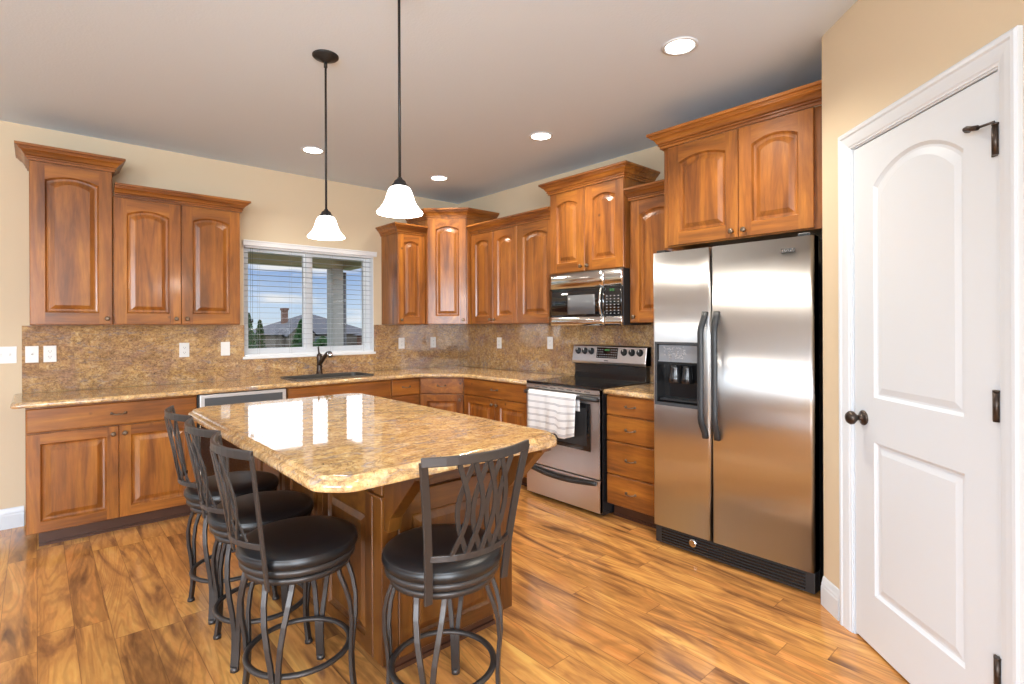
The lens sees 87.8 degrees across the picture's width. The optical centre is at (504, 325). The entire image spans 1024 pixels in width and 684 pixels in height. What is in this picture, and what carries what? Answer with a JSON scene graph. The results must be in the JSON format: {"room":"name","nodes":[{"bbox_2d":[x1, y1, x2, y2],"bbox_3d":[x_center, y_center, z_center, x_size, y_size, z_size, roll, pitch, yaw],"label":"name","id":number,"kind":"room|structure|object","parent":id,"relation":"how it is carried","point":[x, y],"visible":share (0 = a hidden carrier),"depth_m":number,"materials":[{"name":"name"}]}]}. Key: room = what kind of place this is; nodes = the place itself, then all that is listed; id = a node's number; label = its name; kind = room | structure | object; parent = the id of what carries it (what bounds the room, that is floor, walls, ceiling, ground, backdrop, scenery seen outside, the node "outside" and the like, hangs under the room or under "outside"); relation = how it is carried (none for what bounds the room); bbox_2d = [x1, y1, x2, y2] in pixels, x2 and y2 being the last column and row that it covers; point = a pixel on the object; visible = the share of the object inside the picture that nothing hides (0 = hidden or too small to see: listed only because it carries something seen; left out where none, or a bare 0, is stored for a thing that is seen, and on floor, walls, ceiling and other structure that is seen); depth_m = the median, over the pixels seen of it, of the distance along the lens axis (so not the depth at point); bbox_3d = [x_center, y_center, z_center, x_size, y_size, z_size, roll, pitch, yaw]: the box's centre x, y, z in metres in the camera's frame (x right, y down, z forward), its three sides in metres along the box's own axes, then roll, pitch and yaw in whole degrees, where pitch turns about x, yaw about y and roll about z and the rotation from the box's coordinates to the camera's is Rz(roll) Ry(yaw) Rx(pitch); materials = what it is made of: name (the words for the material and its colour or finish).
{"room":"kitchen","nodes":[
{"label":"kitchen","id":0,"kind":"room"},
{"bbox_2d":[0,120,457,524],"bbox_3d":[-3.089,-0.004,3.979,6.920,2.769,0.150,0,0,-41],"label":"wall","id":1,"kind":"structure","parent":0,"point":[284,207],"depth_m":4.21,"materials":[{"name":"beige paint"}]},
{"bbox_2d":[0,346,16,363],"bbox_3d":[-3.386,0.202,3.603,0.116,0.115,0.019,0,0,-41],"label":"light switch","id":2,"kind":"object","parent":1,"relation":"attached to","point":[7,354],"visible":1,"depth_m":3.62,"materials":[{"name":"white plastic"}]},
{"bbox_2d":[0,506,23,529],"bbox_3d":[-4.468,1.317,2.647,3.080,0.138,0.015,0,0,-41],"label":"baseboard","id":3,"kind":"structure","parent":1,"relation":"attached to","point":[13,517],"depth_m":3.62,"materials":[{"name":"white paint"}]},
{"bbox_2d":[14,140,125,324],"bbox_3d":[-3.003,-0.583,3.687,0.576,1.164,0.401,0,0,-41],"label":"upper cabinet","id":4,"kind":"object","parent":1,"relation":"attached to","point":[71,245],"visible":1,"depth_m":3.58,"materials":[{"name":"brown wood"}]},
{"bbox_2d":[112,182,250,324],"bbox_3d":[-2.503,-0.499,4.130,0.892,0.992,0.397,0,0,-41],"label":"upper cabinet","id":5,"kind":"object","parent":1,"relation":"attached to","point":[176,261],"visible":0.97,"depth_m":3.98,"materials":[{"name":"brown wood"}]},
{"bbox_2d":[22,325,457,392],"bbox_3d":[-1.925,0.229,4.891,3.727,0.464,0.020,0,0,-41],"label":"backsplash","id":6,"kind":"structure","parent":1,"relation":"attached to","point":[102,356],"depth_m":4.27,"materials":[{"name":"brown stone"}]},
{"bbox_2d":[25,346,38,362],"bbox_3d":[-3.270,0.201,3.678,0.070,0.115,0.019,0,0,-41],"label":"light switch","id":7,"kind":"object","parent":6,"relation":"attached to","point":[31,352],"visible":1,"depth_m":3.68,"materials":[{"name":"white plastic"}]},
{"bbox_2d":[43,346,56,361],"bbox_3d":[-3.203,0.201,3.745,0.070,0.115,0.007,0,0,-41],"label":"wall outlet","id":8,"kind":"object","parent":6,"relation":"attached to","point":[49,352],"visible":1,"depth_m":3.74,"materials":[{"name":"white plastic"}]},
{"bbox_2d":[179,343,188,356],"bbox_3d":[-2.585,0.199,4.290,0.070,0.115,0.007,0,0,-41],"label":"wall outlet","id":9,"kind":"object","parent":6,"relation":"attached to","point":[183,347],"visible":1,"depth_m":4.29,"materials":[{"name":"white plastic"}]},
{"bbox_2d":[221,342,229,355],"bbox_3d":[-2.355,0.198,4.486,0.070,0.115,0.019,0,0,-41],"label":"light switch","id":10,"kind":"object","parent":6,"relation":"attached to","point":[225,346],"visible":1,"depth_m":4.49,"materials":[{"name":"white plastic"}]},
{"bbox_2d":[399,338,404,348],"bbox_3d":[-1.088,0.188,5.611,0.070,0.115,0.007,0,0,-41],"label":"wall outlet","id":11,"kind":"object","parent":6,"relation":"attached to","point":[401,340],"visible":1,"depth_m":5.61,"materials":[{"name":"white plastic"}]},
{"bbox_2d":[430,337,435,347],"bbox_3d":[-0.790,0.187,5.874,0.070,0.115,0.007,0,0,-41],"label":"wall outlet","id":12,"kind":"object","parent":6,"relation":"attached to","point":[432,339],"visible":1,"depth_m":5.87,"materials":[{"name":"white plastic"}]},
{"bbox_2d":[244,248,369,353],"bbox_3d":[-1.875,-0.227,5.101,1.235,0.995,0.064,0,0,-41],"label":"window","id":13,"kind":"structure","parent":1,"relation":"in","point":[307,302],"depth_m":5.06,"materials":[{"name":"white plastic"}]},
{"bbox_2d":[243,239,376,355],"bbox_3d":[-1.802,-0.237,5.029,1.266,1.011,0.094,0,0,-41],"label":"window blind","id":14,"kind":"object","parent":13,"relation":"attached to","point":[251,244],"visible":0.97,"depth_m":4.96,"materials":[{"name":"white plastic"}]},
{"bbox_2d":[243,245,375,358],"bbox_3d":[-1.821,-0.216,5.039,1.259,1.017,0.106,0,0,-41],"label":"trim","id":15,"kind":"structure","parent":1,"relation":"attached to","point":[371,300],"depth_m":5.42,"materials":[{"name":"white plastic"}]},
{"bbox_2d":[375,222,427,324],"bbox_3d":[-1.046,-0.505,5.415,0.381,0.992,0.397,0,0,-41],"label":"upper cabinet","id":16,"kind":"object","parent":1,"relation":"attached to","point":[402,244],"visible":1,"depth_m":5.34,"materials":[{"name":"brown wood"}]},
{"bbox_2d":[405,207,498,323],"bbox_3d":[-0.569,-0.594,5.614,0.730,1.166,0.730,0,0,-41],"label":"upper cabinet","id":17,"kind":"object","parent":1,"relation":"attached to","point":[447,239],"visible":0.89,"depth_m":5.39,"materials":[{"name":"brown wood"}]},
{"bbox_2d":[0,0,857,203],"bbox_3d":[-0.361,-1.450,0.790,7.200,0.100,8.550,0,0,-41],"label":"ceiling","id":18,"kind":"structure","parent":0,"point":[233,81],"depth_m":2.96,"materials":[{"name":"white paint"}]},
{"bbox_2d":[301,146,324,153],"bbox_3d":[-1.526,-1.392,4.231,0.176,0.005,0.176,0,0,-41],"label":"recessed light","id":19,"kind":"object","parent":18,"relation":"in","point":[309,149],"visible":1,"depth_m":4.23,"materials":[{"name":"white paint"}]},
{"bbox_2d":[307,49,344,240],"bbox_3d":[-0.927,-0.925,2.756,0.188,0.943,0.188,0,0,-41],"label":"pendant light","id":20,"kind":"object","parent":18,"relation":"hanging from","point":[326,228],"visible":1,"depth_m":2.74,"materials":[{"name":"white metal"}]},
{"bbox_2d":[376,0,422,217],"bbox_3d":[-0.430,-0.927,2.174,0.188,0.943,0.188,0,0,-41],"label":"pendant light","id":21,"kind":"object","parent":18,"relation":"hanging from","point":[399,202],"visible":1,"depth_m":2.17,"materials":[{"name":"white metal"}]},
{"bbox_2d":[430,175,447,180],"bbox_3d":[-0.625,-1.395,5.049,0.176,0.005,0.176,0,0,-41],"label":"recessed light","id":22,"kind":"object","parent":18,"relation":"in","point":[435,178],"visible":1,"depth_m":5.05,"materials":[{"name":"white paint"}]},
{"bbox_2d":[529,132,552,140],"bbox_3d":[0.268,-1.399,3.940,0.176,0.005,0.176,0,0,-41],"label":"recessed light","id":23,"kind":"object","parent":18,"relation":"in","point":[539,136],"visible":1,"depth_m":3.94,"materials":[{"name":"white paint"}]},
{"bbox_2d":[662,37,698,55],"bbox_3d":[0.881,-1.402,2.675,0.176,0.005,0.176,0,0,-41],"label":"recessed light","id":24,"kind":"object","parent":18,"relation":"in","point":[680,45],"visible":1,"depth_m":2.67,"materials":[{"name":"white glass"}]},
{"bbox_2d":[0,485,909,683],"bbox_3d":[-0.349,1.429,0.790,7.200,0.120,8.550,0,0,-41],"label":"floor","id":25,"kind":"structure","parent":0,"point":[597,599],"depth_m":2.46,"materials":[{"name":"brown wood"}]},
{"bbox_2d":[25,395,196,546],"bbox_3d":[-2.741,0.939,3.732,0.920,0.879,0.632,0,0,-41],"label":"base cabinet","id":26,"kind":"object","parent":25,"relation":"on","point":[91,469],"visible":0.9,"depth_m":3.47,"materials":[{"name":"brown wood"}]},
{"bbox_2d":[164,405,278,624],"bbox_3d":[-1.386,0.887,2.634,0.507,0.972,0.439,0,0,-41],"label":"bar stool","id":27,"kind":"object","parent":25,"relation":"on","point":[241,481],"visible":0.58,"depth_m":2.51,"materials":[{"name":"grey metal"}]},
{"bbox_2d":[184,471,278,504],"bbox_3d":[-1.360,0.800,2.661,0.424,0.074,0.424,0,0,-41],"label":"seat cushion","id":28,"kind":"object","parent":27,"relation":"on","point":[241,481],"depth_m":2.58,"materials":[{"name":"black leather"}]},
{"bbox_2d":[197,388,285,478],"bbox_3d":[-2.161,0.940,4.251,0.622,0.872,0.605,0,0,-41],"label":"dishwasher","id":29,"kind":"object","parent":25,"relation":"on","point":[203,400],"visible":0.22,"depth_m":3.96,"materials":[{"name":"silver plastic"}]},
{"bbox_2d":[184,417,313,673],"bbox_3d":[-1.083,0.885,2.290,0.507,0.972,0.439,0,0,-43],"label":"bar stool","id":30,"kind":"object","parent":25,"relation":"on","point":[275,505],"visible":0.7,"depth_m":2.18,"materials":[{"name":"grey metal"}]},
{"bbox_2d":[206,490,313,532],"bbox_3d":[-1.058,0.799,2.318,0.424,0.074,0.424,0,0,-43],"label":"seat cushion","id":31,"kind":"object","parent":30,"relation":"on","point":[275,505],"depth_m":2.24,"materials":[{"name":"black leather"}]},
{"bbox_2d":[210,432,357,683],"bbox_3d":[-0.794,0.884,1.956,0.507,0.972,0.439,0,0,-41],"label":"bar stool","id":32,"kind":"object","parent":25,"relation":"on","point":[305,549],"visible":1,"depth_m":1.85,"materials":[{"name":"grey metal"}]},
{"bbox_2d":[235,515,357,571],"bbox_3d":[-0.767,0.798,1.983,0.424,0.074,0.424,0,0,-41],"label":"seat cushion","id":33,"kind":"object","parent":32,"relation":"on","point":[315,543],"depth_m":1.88,"materials":[{"name":"black leather"}]},
{"bbox_2d":[285,380,390,398],"bbox_3d":[-1.571,0.934,4.766,0.929,0.879,0.628,0,0,-41],"label":"base cabinet","id":34,"kind":"object","parent":25,"relation":"on","point":[380,388],"visible":0.05,"depth_m":4.56,"materials":[{"name":"brown wood"}]},
{"bbox_2d":[10,365,572,408],"bbox_3d":[-1.346,0.476,4.188,3.750,0.034,1.796,0,0,-41],"label":"countertop","id":35,"kind":"structure","parent":34,"relation":"on","point":[57,398],"depth_m":4.11,"materials":[{"name":"beige stone"}]},
{"bbox_2d":[316,346,332,373],"bbox_3d":[-1.666,0.329,4.893,0.069,0.262,0.323,0,0,-39],"label":"kitchen faucet","id":36,"kind":"object","parent":35,"relation":"on","point":[320,359],"visible":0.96,"depth_m":4.95,"materials":[{"name":"brown metal"}]},
{"bbox_2d":[280,372,373,380],"bbox_3d":[-1.587,0.562,4.785,0.737,0.224,0.392,0,0,-41],"label":"sink","id":37,"kind":"object","parent":35,"relation":"in","point":[343,374],"visible":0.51,"depth_m":4.87,"materials":[{"name":"grey metal"}]},
{"bbox_2d":[254,448,550,672],"bbox_3d":[-0.646,0.936,2.696,0.676,0.867,1.817,0,0,-41],"label":"kitchen island","id":38,"kind":"object","parent":25,"relation":"on","point":[379,514],"visible":0.25,"depth_m":2.14,"materials":[{"name":"brown wood"}]},
{"bbox_2d":[188,393,556,492],"bbox_3d":[-0.761,0.480,2.602,1.058,0.046,1.932,0,0,-41],"label":"island countertop","id":39,"kind":"structure","parent":38,"relation":"on","point":[348,442],"depth_m":2.20,"materials":[{"name":"beige stone"}]},
{"bbox_2d":[390,377,419,404],"bbox_3d":[-1.104,0.932,5.176,0.304,0.879,0.632,0,0,-41],"label":"base cabinet","id":40,"kind":"object","parent":25,"relation":"on","point":[407,390],"visible":0.27,"depth_m":4.96,"materials":[{"name":"brown wood"}]},
{"bbox_2d":[419,377,464,413],"bbox_3d":[-0.569,0.930,5.470,0.892,0.879,0.899,0,0,-41],"label":"base cabinet","id":41,"kind":"object","parent":25,"relation":"on","point":[444,393],"visible":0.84,"depth_m":5.05,"materials":[{"name":"brown wood"}]},
{"bbox_2d":[381,439,529,683],"bbox_3d":[-0.195,0.882,1.860,0.439,0.972,0.507,0,0,-38],"label":"bar stool","id":42,"kind":"object","parent":25,"relation":"on","point":[429,562],"visible":1,"depth_m":1.73,"materials":[{"name":"grey metal"}]},
{"bbox_2d":[381,523,501,584],"bbox_3d":[-0.221,0.795,1.888,0.424,0.074,0.424,0,0,-38],"label":"seat cushion","id":43,"kind":"object","parent":42,"relation":"on","point":[402,558],"depth_m":1.76,"materials":[{"name":"black leather"}]},
{"bbox_2d":[464,378,527,486],"bbox_3d":[0.119,0.927,4.886,0.632,0.879,0.907,0,0,-41],"label":"base cabinet","id":44,"kind":"object","parent":25,"relation":"on","point":[506,402],"visible":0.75,"depth_m":4.67,"materials":[{"name":"brown wood"}]},
{"bbox_2d":[524,344,650,515],"bbox_3d":[0.636,0.767,4.222,0.716,1.196,0.760,0,0,-41],"label":"electric range","id":45,"kind":"object","parent":25,"relation":"on","point":[574,472],"visible":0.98,"depth_m":4.00,"materials":[{"name":"silver metal"}]},
{"bbox_2d":[527,389,579,438],"bbox_3d":[0.358,0.667,4.010,0.057,0.334,0.496,0,0,-41],"label":"dish towel","id":46,"kind":"object","parent":45,"relation":"hanging from","point":[553,412],"visible":0.98,"depth_m":3.97,"materials":[{"name":"fabric"}]},
{"bbox_2d":[527,376,645,390],"bbox_3d":[0.638,0.454,4.225,0.568,0.020,0.760,0,0,-41],"label":"cooktop","id":47,"kind":"object","parent":45,"relation":"in","point":[567,383],"depth_m":4.15,"materials":[{"name":"black glass"}]},
{"bbox_2d":[607,394,655,527],"bbox_3d":[1.069,0.923,3.809,0.632,0.879,0.411,0,0,-41],"label":"base cabinet","id":48,"kind":"object","parent":25,"relation":"on","point":[630,420],"visible":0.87,"depth_m":3.63,"materials":[{"name":"brown wood"}]},
{"bbox_2d":[603,383,653,399],"bbox_3d":[1.068,0.466,3.812,0.626,0.034,0.418,0,0,-41],"label":"countertop","id":49,"kind":"structure","parent":48,"relation":"on","point":[646,391],"depth_m":3.67,"materials":[{"name":"beige stone"}]},
{"bbox_2d":[653,232,823,593],"bbox_3d":[1.480,0.446,3.207,0.791,1.830,0.918,0,0,-41],"label":"refrigerator","id":50,"kind":"object","parent":25,"relation":"on","point":[738,328],"visible":0.95,"depth_m":2.90,"materials":[{"name":"silver metal"}]},
{"bbox_2d":[655,342,697,408],"bbox_3d":[1.068,0.296,3.235,0.091,0.390,0.300,0,0,-41],"label":"ice dispenser","id":51,"kind":"object","parent":50,"relation":"on","point":[675,362],"depth_m":3.24,"materials":[{"name":"grey plastic"}]},
{"bbox_2d":[656,524,818,593],"bbox_3d":[1.274,1.298,3.022,0.059,0.104,0.910,0,0,-41],"label":"grille","id":52,"kind":"object","parent":50,"relation":"attached to","point":[787,575],"depth_m":2.94,"materials":[{"name":"black plastic"}]},
{"bbox_2d":[458,104,821,382],"bbox_3d":[2.223,-0.026,3.097,0.120,2.769,8.200,0,0,-41],"label":"wall","id":53,"kind":"structure","parent":0,"point":[527,197],"depth_m":5.19,"materials":[{"name":"beige paint"}]},
{"bbox_2d":[466,215,518,323],"bbox_3d":[-0.015,-0.509,5.238,0.397,0.992,0.689,0,0,-41],"label":"upper cabinet","id":54,"kind":"object","parent":53,"relation":"attached to","point":[494,271],"visible":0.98,"depth_m":5.13,"materials":[{"name":"brown wood"}]},
{"bbox_2d":[512,206,551,323],"bbox_3d":[0.366,-0.511,4.806,0.397,0.992,0.460,0,0,-41],"label":"upper cabinet","id":55,"kind":"object","parent":53,"relation":"attached to","point":[533,239],"visible":0.66,"depth_m":4.72,"materials":[{"name":"brown wood"}]},
{"bbox_2d":[458,323,653,381],"bbox_3d":[0.465,0.219,4.985,0.020,0.464,3.000,0,0,-41],"label":"backsplash","id":56,"kind":"structure","parent":53,"relation":"attached to","point":[524,346],"depth_m":5.15,"materials":[{"name":"brown stone"}]},
{"bbox_2d":[497,337,501,347],"bbox_3d":[-0.059,0.184,5.558,0.007,0.115,0.070,0,0,-41],"label":"wall outlet","id":57,"kind":"object","parent":56,"relation":"attached to","point":[499,339],"visible":1,"depth_m":5.55,"materials":[{"name":"white plastic"}]},
{"bbox_2d":[547,337,552,348],"bbox_3d":[0.426,0.166,5.008,0.007,0.115,0.070,0,0,-41],"label":"wall outlet","id":58,"kind":"object","parent":56,"relation":"attached to","point":[549,339],"visible":1,"depth_m":5.01,"materials":[{"name":"white plastic"}]},
{"bbox_2d":[538,160,659,274],"bbox_3d":[0.750,-0.812,4.331,0.448,0.766,0.894,0,0,-41],"label":"upper cabinet","id":59,"kind":"object","parent":53,"relation":"attached to","point":[590,225],"visible":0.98,"depth_m":4.17,"materials":[{"name":"brown wood"}]},
{"bbox_2d":[549,268,650,325],"bbox_3d":[0.741,-0.213,4.321,0.438,0.427,0.750,0,0,-41],"label":"microwave oven","id":60,"kind":"object","parent":59,"relation":"attached to","point":[596,297],"visible":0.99,"depth_m":4.12,"materials":[{"name":"silver metal"}]},
{"bbox_2d":[623,179,678,322],"bbox_3d":[1.175,-0.514,3.889,0.397,0.992,0.461,0,0,-41],"label":"upper cabinet","id":61,"kind":"object","parent":53,"relation":"attached to","point":[647,232],"visible":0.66,"depth_m":3.86,"materials":[{"name":"brown wood"}]},
{"bbox_2d":[646,80,821,250],"bbox_3d":[1.523,-0.871,3.279,0.680,0.735,1.055,0,0,-41],"label":"upper cabinet","id":62,"kind":"object","parent":53,"relation":"attached to","point":[761,181],"visible":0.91,"depth_m":3.03,"materials":[{"name":"brown wood"}]},
{"bbox_2d":[822,0,1023,588],"bbox_3d":[1.574,-0.024,1.970,0.120,2.769,1.250,0,0,4],"label":"wall","id":63,"kind":"structure","parent":0,"point":[878,52],"depth_m":2.28,"materials":[{"name":"beige paint"}]},
{"bbox_2d":[821,576,839,620],"bbox_3d":[1.512,1.292,1.974,0.015,0.138,1.250,0,0,4],"label":"baseboard","id":64,"kind":"structure","parent":63,"relation":"attached to","point":[830,594],"depth_m":2.51,"materials":[{"name":"white paint"}]},
{"bbox_2d":[845,71,1000,683],"bbox_3d":[1.501,0.290,1.970,0.106,2.123,0.754,0,0,4],"label":"door","id":65,"kind":"structure","parent":63,"relation":"in","point":[926,416],"depth_m":1.90,"materials":[{"name":"white paint"}]},
{"bbox_2d":[838,25,1023,683],"bbox_3d":[1.560,0.251,1.973,0.130,2.220,0.914,0,0,4],"label":"trim","id":66,"kind":"structure","parent":63,"relation":"attached to","point":[1004,54],"depth_m":1.58,"materials":[{"name":"white paint"}]},
{"label":"outside","id":67,"kind":"structure","parent":0,"visible":0},
{"bbox_3d":[-76.704,3.365,205.885,650.000,2.650,399.600,0,0,-41],"label":"ground","id":68,"kind":"structure","parent":67,"visible":0},
{"bbox_2d":[248,313,256,347],"bbox_3d":[-11.272,0.826,23.316,0.886,2.783,0.917,0,0,-17],"label":"tree","id":69,"kind":"object","parent":68,"relation":"on","point":[251,341],"visible":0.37,"depth_m":23.31,"materials":[{"name":"green plant"}]},
{"bbox_2d":[251,320,266,347],"bbox_3d":[-11.313,0.967,24.612,0.928,2.501,0.840,0,0,30],"label":"tree","id":70,"kind":"object","parent":68,"relation":"on","point":[259,331],"visible":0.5,"depth_m":24.54,"materials":[{"name":"green plant"}]},
{"bbox_2d":[290,319,301,346],"bbox_3d":[-11.735,1.001,30.860,1.575,2.836,1.513,0,0,-9],"label":"tree","id":71,"kind":"object","parent":68,"relation":"on","point":[298,337],"visible":0.29,"depth_m":30.66,"materials":[{"name":"green plant"}]},
{"bbox_2d":[249,308,361,347],"bbox_3d":[-23.808,0.518,64.873,12.400,5.100,13.900,0,0,-41],"label":"house","id":72,"kind":"structure","parent":68,"relation":"on","point":[282,333],"depth_m":60.72,"materials":[{"name":"grey paint"}]},
{"bbox_2d":[313,336,326,346],"bbox_3d":[-11.261,1.617,32.750,1.927,2.000,2.043,0,0,2],"label":"shrub","id":73,"kind":"object","parent":68,"relation":"on","point":[325,339],"visible":0.27,"depth_m":32.45,"materials":[{"name":"green plant"}]},
{"bbox_2d":[355,333,361,344],"bbox_3d":[-9.244,1.256,61.516,12.600,3.500,11.200,0,0,-41],"label":"house","id":74,"kind":"structure","parent":68,"relation":"on","point":[359,339],"depth_m":61.01,"materials":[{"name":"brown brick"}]},
{"bbox_3d":[-4.293,1.616,4.884,7.100,0.220,2.790,0,0,-41],"label":"patio slab","id":75,"kind":"object","parent":68,"relation":"on","visible":0},
{"bbox_2d":[327,268,346,345],"bbox_3d":[-2.546,0.322,8.077,0.222,2.352,0.220,0,0,-41],"label":"patio post","id":76,"kind":"object","parent":75,"relation":"on","point":[336,302],"visible":0.4,"depth_m":7.99,"materials":[{"name":"grey"}]},
{"bbox_2d":[248,252,360,269],"bbox_3d":[-4.263,-0.982,4.927,7.220,0.265,2.780,0,0,-41],"label":"patio cover","id":77,"kind":"object","parent":76,"relation":"on","point":[325,261],"visible":0.16,"depth_m":7.59,"materials":[{"name":"beige wood"}]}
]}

